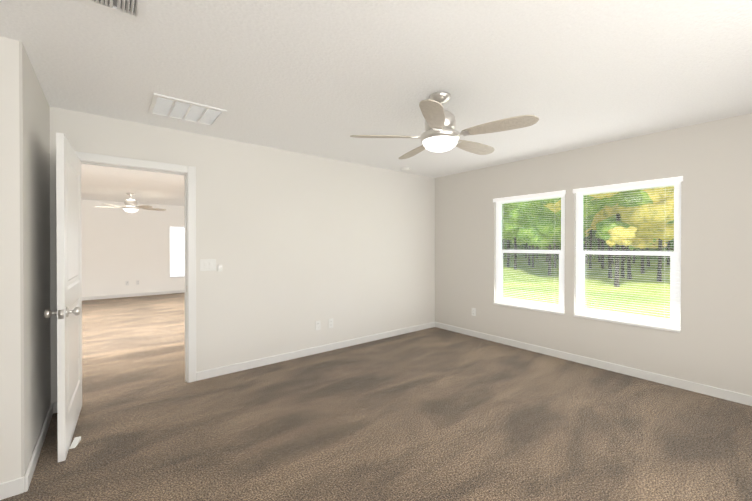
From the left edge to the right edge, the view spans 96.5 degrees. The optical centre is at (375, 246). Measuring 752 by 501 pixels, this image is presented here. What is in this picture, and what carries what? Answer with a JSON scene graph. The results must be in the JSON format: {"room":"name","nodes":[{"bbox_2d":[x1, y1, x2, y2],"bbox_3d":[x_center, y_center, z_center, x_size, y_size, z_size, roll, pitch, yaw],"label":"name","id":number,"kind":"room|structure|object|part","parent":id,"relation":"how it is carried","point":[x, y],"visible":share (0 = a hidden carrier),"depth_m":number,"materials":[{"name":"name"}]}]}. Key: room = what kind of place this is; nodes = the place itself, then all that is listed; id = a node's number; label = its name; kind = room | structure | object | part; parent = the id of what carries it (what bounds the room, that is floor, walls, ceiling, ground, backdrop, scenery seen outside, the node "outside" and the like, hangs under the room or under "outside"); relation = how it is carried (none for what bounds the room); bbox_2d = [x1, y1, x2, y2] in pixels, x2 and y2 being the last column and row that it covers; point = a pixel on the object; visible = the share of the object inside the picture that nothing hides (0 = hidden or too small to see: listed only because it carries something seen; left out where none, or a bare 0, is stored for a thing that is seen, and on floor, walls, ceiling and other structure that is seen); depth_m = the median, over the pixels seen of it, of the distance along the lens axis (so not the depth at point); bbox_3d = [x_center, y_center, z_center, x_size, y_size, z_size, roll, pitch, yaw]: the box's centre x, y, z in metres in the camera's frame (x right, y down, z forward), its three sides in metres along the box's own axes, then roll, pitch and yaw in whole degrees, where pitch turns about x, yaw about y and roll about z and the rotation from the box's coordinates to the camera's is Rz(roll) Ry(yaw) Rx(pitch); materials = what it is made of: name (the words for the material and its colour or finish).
{"room":"empty bedroom","nodes":[
{"label":"empty bedroom","id":0,"kind":"room"},
{"bbox_2d":[0,36,20,482],"bbox_3d":[-2.863,0.112,1.829,1.448,2.440,1.200,0,0,-39],"label":"wall","id":1,"kind":"structure","parent":0,"point":[10,396],"depth_m":1.79,"materials":[{"name":"beige paint"}]},
{"bbox_2d":[0,470,31,499],"bbox_3d":[-2.474,1.292,1.368,1.474,0.085,0.014,0,0,-39],"label":"baseboard","id":2,"kind":"structure","parent":1,"relation":"attached to","point":[13,487],"depth_m":1.80,"materials":[{"name":"white wood"}]},
{"bbox_2d":[19,41,50,476],"bbox_3d":[-2.255,0.110,2.237,0.012,2.440,1.080,0,0,-39],"label":"wall","id":3,"kind":"structure","parent":0,"point":[34,128],"depth_m":2.07,"materials":[{"name":"beige paint"}]},
{"bbox_2d":[27,402,56,475],"bbox_3d":[-2.243,1.287,2.266,0.044,0.085,1.060,0,0,-39],"label":"baseboard","id":4,"kind":"structure","parent":3,"relation":"attached to","point":[53,407],"depth_m":2.23,"materials":[{"name":"white wood"}]},
{"bbox_2d":[81,199,184,296],"bbox_3d":[-6.668,0.079,8.555,5.640,2.440,0.200,0,0,-39],"label":"wall","id":5,"kind":"structure","parent":0,"point":[120,246],"depth_m":8.62,"materials":[{"name":"beige paint"}]},
{"bbox_2d":[82,290,184,300],"bbox_3d":[-6.600,1.257,8.475,5.640,0.085,0.018,0,0,-39],"label":"baseboard","id":6,"kind":"structure","parent":5,"relation":"attached to","point":[174,291],"depth_m":8.67,"materials":[{"name":"white wood"}]},
{"bbox_2d":[170,226,184,276],"bbox_3d":[-5.374,0.129,9.595,0.920,1.410,0.160,0,0,-39],"label":"window","id":7,"kind":"structure","parent":5,"relation":"in","point":[177,249],"depth_m":9.38,"materials":[{"name":"white glass"}]},
{"bbox_2d":[49,106,434,402],"bbox_3d":[-0.848,0.101,4.130,4.550,2.440,0.120,0,0,-39],"label":"wall","id":8,"kind":"structure","parent":0,"point":[296,245],"depth_m":3.88,"materials":[{"name":"beige paint"}]},
{"bbox_2d":[44,132,81,461],"bbox_3d":[-2.192,0.310,2.411,0.169,2.015,0.896,0,0,-36],"label":"door","id":9,"kind":"structure","parent":8,"relation":"in","point":[68,312],"depth_m":2.20,"materials":[{"name":"white wood"}]},
{"bbox_2d":[75,151,195,382],"bbox_3d":[-2.191,0.271,3.057,0.960,2.110,0.152,0,0,-39],"label":"door frame","id":10,"kind":"structure","parent":8,"relation":"attached to","point":[123,161],"depth_m":3.26,"materials":[{"name":"white wood"}]},
{"bbox_2d":[200,259,215,270],"bbox_3d":[-1.689,0.184,3.373,0.146,0.116,0.012,0,0,-39],"label":"switch plate","id":11,"kind":"object","parent":8,"relation":"attached to","point":[207,264],"visible":1,"depth_m":3.37,"materials":[{"name":"white plastic"}]},
{"bbox_2d":[217,265,221,271],"bbox_3d":[-1.599,0.219,3.438,0.048,0.070,0.024,0,0,-39],"label":"remote","id":12,"kind":"object","parent":8,"relation":"attached to","point":[219,268],"visible":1,"depth_m":3.42,"materials":[{"name":"white plastic"}]},
{"bbox_2d":[196,322,435,380],"bbox_3d":[-0.416,1.277,4.392,3.475,0.085,0.018,0,0,-39],"label":"baseboard","id":13,"kind":"structure","parent":8,"relation":"attached to","point":[210,373],"depth_m":4.00,"materials":[{"name":"white wood"}]},
{"bbox_2d":[315,320,320,329],"bbox_3d":[-0.718,0.976,4.156,0.070,0.114,0.008,0,0,-39],"label":"electrical outlet","id":14,"kind":"object","parent":8,"relation":"attached to","point":[317,325],"visible":1,"depth_m":4.16,"materials":[{"name":"white plastic"}]},
{"bbox_2d":[328,318,332,327],"bbox_3d":[-0.573,0.975,4.271,0.070,0.114,0.008,0,0,-39],"label":"electrical outlet","id":15,"kind":"object","parent":8,"relation":"attached to","point":[330,323],"visible":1,"depth_m":4.27,"materials":[{"name":"white plastic"}]},
{"bbox_2d":[0,293,751,500],"bbox_3d":[-2.444,1.350,4.307,7.230,0.060,12.120,0,0,-39],"label":"floor","id":16,"kind":"structure","parent":0,"point":[434,414],"depth_m":2.45,"materials":[{"name":"carpet"}]},
{"bbox_2d":[69,436,80,448],"bbox_3d":[-2.024,1.316,2.254,0.035,0.027,0.098,0,0,-24],"label":"wedge","id":17,"kind":"object","parent":16,"relation":"on","point":[76,441],"visible":0.98,"depth_m":2.25,"materials":[{"name":"white plastic"}]},
{"bbox_2d":[0,0,751,205],"bbox_3d":[-2.444,-1.170,4.295,7.230,0.100,12.120,0,0,-39],"label":"ceiling","id":18,"kind":"structure","parent":0,"point":[325,78],"depth_m":2.10,"materials":[{"name":"white paint"}]},
{"bbox_2d":[83,0,147,21],"bbox_3d":[-1.117,-1.097,1.438,0.225,0.018,0.320,0,0,-39],"label":"ceiling vent","id":19,"kind":"object","parent":18,"relation":"in","point":[135,9],"visible":0.98,"depth_m":1.53,"materials":[{"name":"white metal"}]},
{"bbox_2d":[98,193,165,212],"bbox_3d":[-5.224,-0.932,7.187,1.258,0.405,1.251,0,0,-39],"label":"ceiling fan","id":20,"kind":"object","parent":18,"relation":"hanging from","point":[130,206],"visible":1,"depth_m":7.06,"materials":[{"name":"white metal"}]},
{"bbox_2d":[148,93,226,126],"bbox_3d":[-1.549,-1.107,2.751,0.500,0.012,0.450,0,0,-39],"label":"ceiling vent","id":21,"kind":"object","parent":18,"relation":"in","point":[176,108],"visible":1,"depth_m":2.73,"materials":[{"name":"white metal"}]},
{"bbox_2d":[401,167,409,171],"bbox_3d":[0.420,-1.104,4.804,0.136,0.037,0.136,0,0,-39],"label":"smoke detector","id":22,"kind":"object","parent":18,"relation":"attached to","point":[405,169],"visible":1,"depth_m":4.76,"materials":[{"name":"white plastic"}]},
{"bbox_2d":[350,92,538,158],"bbox_3d":[0.520,-0.909,2.515,1.213,0.405,1.270,0,0,-39],"label":"fan","id":23,"kind":"object","parent":18,"relation":"hanging from","point":[440,134],"visible":1,"depth_m":2.37,"materials":[{"name":"beige wood"}]},
{"bbox_2d":[435,113,751,395],"bbox_3d":[2.397,0.102,3.874,0.200,2.440,5.570,0,0,-39],"label":"wall","id":24,"kind":"structure","parent":0,"point":[710,344],"depth_m":3.35,"materials":[{"name":"beige paint"}]},
{"bbox_2d":[472,308,475,315],"bbox_3d":[1.432,0.957,4.919,0.008,0.114,0.070,0,0,-39],"label":"electrical outlet","id":25,"kind":"object","parent":24,"relation":"attached to","point":[473,311],"visible":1,"depth_m":4.91,"materials":[{"name":"white plastic"}]},
{"bbox_2d":[493,302,563,314],"bbox_3d":[1.939,0.788,4.312,0.063,0.024,0.920,0,0,-39],"label":"window sill","id":26,"kind":"structure","parent":24,"relation":"attached to","point":[532,308],"depth_m":4.26,"materials":[{"name":"white wood"}]},
{"bbox_2d":[493,190,565,311],"bbox_3d":[1.965,0.058,4.329,0.117,1.443,0.944,0,0,-39],"label":"window","id":27,"kind":"structure","parent":24,"relation":"in","point":[499,282],"depth_m":4.30,"materials":[{"name":"white plastic"}]},
{"bbox_3d":[1.940,0.052,4.309,0.054,1.431,0.944,0,0,-39],"label":"window blind rail","id":28,"kind":"part","parent":27,"relation":"part of","materials":[{"name":"white plastic"}]},
{"bbox_2d":[436,322,751,405],"bbox_3d":[2.444,1.281,3.649,0.014,0.085,4.750,0,0,-39],"label":"baseboard","id":29,"kind":"structure","parent":24,"relation":"attached to","point":[737,397],"depth_m":3.52,"materials":[{"name":"white wood"}]},
{"bbox_2d":[574,314,680,332],"bbox_3d":[2.579,0.792,3.511,0.063,0.024,0.920,0,0,-39],"label":"window sill","id":30,"kind":"structure","parent":24,"relation":"attached to","point":[631,323],"depth_m":3.45,"materials":[{"name":"white wood"}]},
{"bbox_2d":[573,176,682,328],"bbox_3d":[2.605,0.062,3.528,0.117,1.443,0.944,0,0,-39],"label":"window","id":31,"kind":"structure","parent":24,"relation":"in","point":[674,319],"depth_m":3.45,"materials":[{"name":"white plastic"}]},
{"bbox_3d":[2.580,0.056,3.509,0.054,1.431,0.944,0,0,-39],"label":"window blind rail","id":32,"kind":"part","parent":31,"relation":"part of","materials":[{"name":"white plastic"}]},
{"label":"outside","id":33,"kind":"structure","parent":0,"visible":0},
{"bbox_2d":[503,256,669,317],"bbox_3d":[56.409,1.567,45.011,135.440,0.200,160.000,0,0,-39],"label":"ground","id":34,"kind":"structure","parent":33,"point":[596,274],"depth_m":14.03,"materials":[{"name":"green plant"}]},
{"bbox_2d":[502,186,673,286],"bbox_3d":[12.170,-6.467,32.517,32.376,16.002,39.567,0,0,-39],"label":"trees","id":35,"kind":"object","parent":34,"relation":"on","point":[613,219],"depth_m":14.16,"materials":[{"name":"green plant"}]},
{"bbox_2d":[502,239,673,260],"bbox_3d":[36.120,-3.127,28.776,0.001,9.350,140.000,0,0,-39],"label":"trees","id":36,"kind":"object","parent":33,"point":[594,242],"depth_m":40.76,"materials":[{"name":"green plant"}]}
]}

